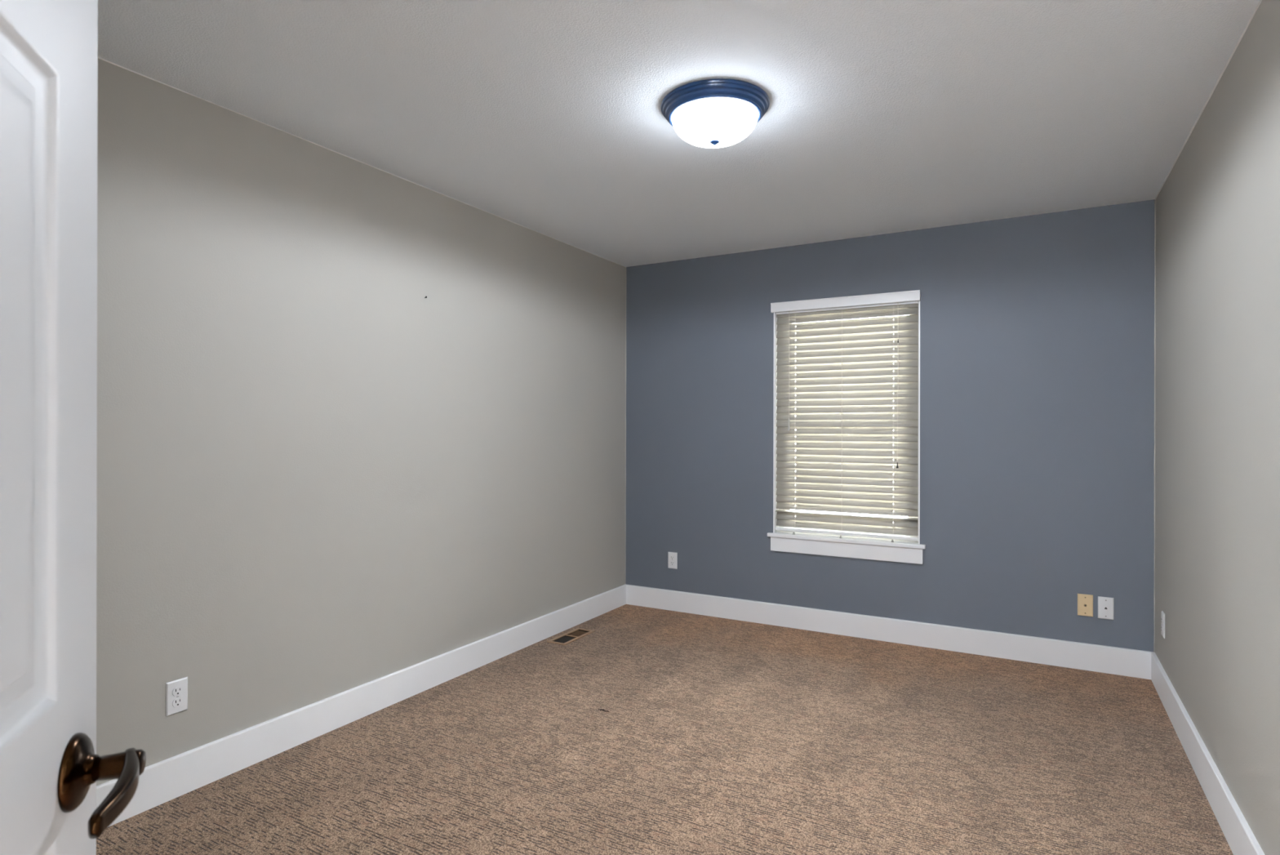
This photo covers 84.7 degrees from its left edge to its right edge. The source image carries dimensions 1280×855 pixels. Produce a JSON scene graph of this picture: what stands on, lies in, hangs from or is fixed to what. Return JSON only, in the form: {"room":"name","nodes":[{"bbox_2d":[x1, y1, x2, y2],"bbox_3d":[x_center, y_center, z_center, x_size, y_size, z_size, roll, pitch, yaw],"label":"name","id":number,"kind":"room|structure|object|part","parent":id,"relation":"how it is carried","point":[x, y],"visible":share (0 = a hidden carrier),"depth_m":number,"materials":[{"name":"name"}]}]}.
{"room":"empty bedroom","nodes":[
{"label":"empty bedroom","id":0,"kind":"room"},
{"bbox_2d":[96,58,626,785],"bbox_3d":[-1.258,0.050,3.138,0.100,2.440,4.745,0,0,29],"label":"wall","id":1,"kind":"structure","parent":0,"point":[321,476],"depth_m":2.88,"materials":[{"name":"grey paint"}]},
{"bbox_2d":[165,676,187,716],"bbox_3d":[-1.597,0.927,2.424,0.009,0.114,0.070,0,0,29],"label":"electrical outlet","id":2,"kind":"object","parent":1,"relation":"attached to","point":[176,691],"visible":1,"depth_m":2.42,"materials":[{"name":"white plastic"}]},
{"bbox_2d":[172,697,182,706],"bbox_3d":[-1.595,0.947,2.423,0.003,0.028,0.034,0,0,29],"label":"receptacle","id":3,"kind":"object","parent":2,"relation":"attached to","point":[176,701],"depth_m":2.42,"materials":[{"name":"white plastic"}]},
{"bbox_2d":[172,685,182,695],"bbox_3d":[-1.595,0.908,2.423,0.003,0.028,0.034,0,0,29],"label":"receptacle","id":4,"kind":"object","parent":2,"relation":"attached to","point":[176,690],"depth_m":2.42,"materials":[{"name":"white plastic"}]},
{"bbox_2d":[96,584,626,826],"bbox_3d":[-1.205,1.203,3.118,0.016,0.143,4.525,0,0,29],"label":"baseboard","id":5,"kind":"structure","parent":1,"relation":"attached to","point":[165,780],"depth_m":2.94,"materials":[{"name":"white paint"}]},
{"bbox_2d":[97,57,625,266],"bbox_3d":[-1.207,-1.170,3.122,0.007,0.007,4.525,0,0,29],"label":"trim","id":6,"kind":"structure","parent":1,"relation":"attached to","point":[98,57],"depth_m":2.94,"materials":[{"name":"grey paint"}]},
{"bbox_2d":[625,271,626,584],"bbox_3d":[-0.104,-0.017,5.096,0.009,2.301,0.009,0,0,29],"label":"trim","id":7,"kind":"structure","parent":1,"relation":"attached to","point":[625,271],"depth_m":5.09,"materials":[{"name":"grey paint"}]},
{"bbox_2d":[96,604,1233,854],"bbox_3d":[0.144,1.323,2.350,3.321,0.100,4.745,0,0,29],"label":"floor","id":8,"kind":"structure","parent":0,"point":[717,735],"depth_m":2.64,"materials":[{"name":"brown carpet"}]},
{"bbox_2d":[546,627,595,644],"bbox_3d":[-0.417,1.318,4.280,0.130,0.104,0.328,0,0,29],"label":"floor vent","id":9,"kind":"object","parent":8,"relation":"in","point":[571,636],"visible":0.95,"depth_m":4.27,"materials":[{"name":"beige metal"}]},
{"bbox_2d":[97,0,1259,266],"bbox_3d":[0.149,-1.217,2.350,3.321,0.100,4.745,0,0,29],"label":"ceiling","id":10,"kind":"structure","parent":0,"point":[544,117],"depth_m":2.47,"materials":[{"name":"white paint"}]},
{"bbox_2d":[660,78,769,147],"bbox_3d":[0.270,-1.095,2.537,0.391,0.145,0.391,0,0,29],"label":"ceiling light","id":11,"kind":"object","parent":10,"relation":"attached to","point":[716,113],"visible":1,"depth_m":2.43,"materials":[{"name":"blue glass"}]},
{"bbox_3d":[0.270,-1.077,2.537,0.308,0.086,0.308,0,0,29],"label":"lamp shade","id":12,"kind":"part","parent":11,"relation":"part of","materials":[{"name":"white glass"}]},
{"bbox_2d":[626,199,1154,651],"bbox_3d":[1.292,0.055,4.394,3.121,2.440,0.140,0,0,29],"label":"wall","id":13,"kind":"structure","parent":0,"point":[1037,331],"depth_m":4.01,"materials":[{"name":"blue paint"}]},
{"bbox_2d":[667,551,677,568],"bbox_3d":[0.227,0.925,4.904,0.070,0.114,0.009,0,0,29],"label":"electrical outlet","id":14,"kind":"object","parent":13,"relation":"attached to","point":[672,556],"visible":1,"depth_m":4.90,"materials":[{"name":"white plastic"}]},
{"bbox_2d":[767,300,925,564],"bbox_3d":[1.281,0.003,4.384,0.956,1.581,0.164,0,0,29],"label":"window","id":15,"kind":"structure","parent":13,"relation":"in","point":[909,551],"depth_m":4.33,"materials":[{"name":"white paint"}]},
{"bbox_2d":[770,289,920,542],"bbox_3d":[1.257,-0.064,4.351,0.904,1.487,0.085,0,0,29],"label":"blind","id":16,"kind":"object","parent":15,"relation":"attached to","point":[842,382],"visible":1,"depth_m":4.34,"materials":[{"name":"white plastic"}]},
{"bbox_3d":[0.952,-0.397,4.493,0.002,0.718,0.002,0,0,29],"label":"tilt cord","id":17,"kind":"part","parent":16,"relation":"part of","materials":[{"name":"white fabric"}]},
{"bbox_3d":[1.000,-0.047,4.511,0.005,1.381,0.028,0,0,29],"label":"ladder cord","id":18,"kind":"part","parent":16,"relation":"part of","materials":[{"name":"white fabric"}]},
{"bbox_3d":[1.259,-0.047,4.367,0.005,1.381,0.028,0,0,29],"label":"ladder cord","id":19,"kind":"part","parent":16,"relation":"part of","materials":[{"name":"white fabric"}]},
{"bbox_3d":[1.267,0.653,4.362,0.866,0.018,0.050,0,0,29],"label":"rail","id":20,"kind":"part","parent":16,"relation":"part of","materials":[{"name":"white plastic"}]},
{"bbox_3d":[1.524,-0.046,4.218,0.005,1.381,0.028,0,0,29],"label":"ladder cord","id":21,"kind":"part","parent":16,"relation":"part of","materials":[{"name":"white fabric"}]},
{"bbox_3d":[1.530,-0.270,4.170,0.002,0.969,0.002,0,0,29],"label":"lift cord","id":22,"kind":"part","parent":16,"relation":"part of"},
{"bbox_3d":[1.533,-0.490,4.168,0.002,0.530,0.002,0,0,29],"label":"lift cord","id":23,"kind":"part","parent":16,"relation":"part of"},
{"bbox_3d":[1.285,0.692,4.395,0.889,0.024,0.140,0,0,29],"label":"sill","id":24,"kind":"part","parent":15,"relation":"part of","materials":[{"name":"white paint"}]},
{"bbox_2d":[626,584,1151,679],"bbox_3d":[1.251,1.208,4.326,3.089,0.143,0.016,0,0,29],"label":"baseboard","id":25,"kind":"structure","parent":13,"relation":"attached to","point":[1135,663],"depth_m":4.13,"materials":[{"name":"white paint"}]},
{"bbox_2d":[1077,593,1093,616],"bbox_3d":[2.353,0.937,3.710,0.070,0.114,0.015,0,0,29],"label":"cable plate","id":26,"kind":"object","parent":13,"relation":"attached to","point":[1085,602],"visible":1,"depth_m":3.71,"materials":[{"name":"beige plastic"}]},
{"bbox_2d":[1097,595,1114,619],"bbox_3d":[2.434,0.941,3.669,0.070,0.114,0.008,0,0,29],"label":"plate","id":27,"kind":"object","parent":13,"relation":"attached to","point":[1105,604],"visible":1,"depth_m":3.67,"materials":[{"name":"white plastic"}]},
{"bbox_2d":[1155,0,1279,854],"bbox_3d":[1.552,0.055,1.563,0.100,2.440,4.745,0,0,29],"label":"wall","id":28,"kind":"structure","parent":0,"point":[1217,296],"depth_m":2.23,"materials":[{"name":"grey paint"}]},
{"bbox_2d":[1160,610,1164,638],"bbox_3d":[2.474,0.930,3.324,0.009,0.114,0.070,0,0,29],"label":"electrical outlet","id":29,"kind":"object","parent":28,"relation":"attached to","point":[1162,619],"visible":1,"depth_m":3.31,"materials":[{"name":"white plastic"}]},
{"bbox_2d":[1151,651,1264,854],"bbox_3d":[1.504,1.208,1.601,0.016,0.143,4.525,0,0,29],"label":"baseboard","id":30,"kind":"structure","parent":28,"relation":"attached to","point":[1237,831],"depth_m":2.42,"materials":[{"name":"white paint"}]},
{"bbox_2d":[1155,0,1262,199],"bbox_3d":[1.516,-1.165,1.597,0.011,0.011,4.525,0,0,29],"label":"trim","id":31,"kind":"structure","parent":28,"relation":"attached to","point":[1260,1],"depth_m":2.40,"materials":[{"name":"grey paint"}]},
{"bbox_3d":[-0.085,0.052,-0.170,5.181,2.440,0.120,0,0,29],"label":"wall","id":32,"kind":"structure","parent":0,"visible":0},
{"bbox_2d":[0,0,146,854],"bbox_3d":[-0.422,0.253,0.387,0.101,2.022,0.720,0,0,-20],"label":"door","id":33,"kind":"structure","parent":32,"relation":"in","point":[51,767],"depth_m":0.62,"materials":[{"name":"white paint"}]},
{"bbox_3d":[-0.467,0.325,0.631,0.020,0.025,0.126,0,0,-25],"label":"lever","id":34,"kind":"part","parent":33,"relation":"part of","materials":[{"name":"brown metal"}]},
{"label":"outside","id":35,"kind":"structure","parent":0,"visible":0},
{"bbox_2d":[791,484,907,517],"bbox_3d":[7.545,2.137,13.477,28.000,0.100,21.105,0,0,29],"label":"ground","id":36,"kind":"structure","parent":35,"point":[795,484],"depth_m":17.16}
]}

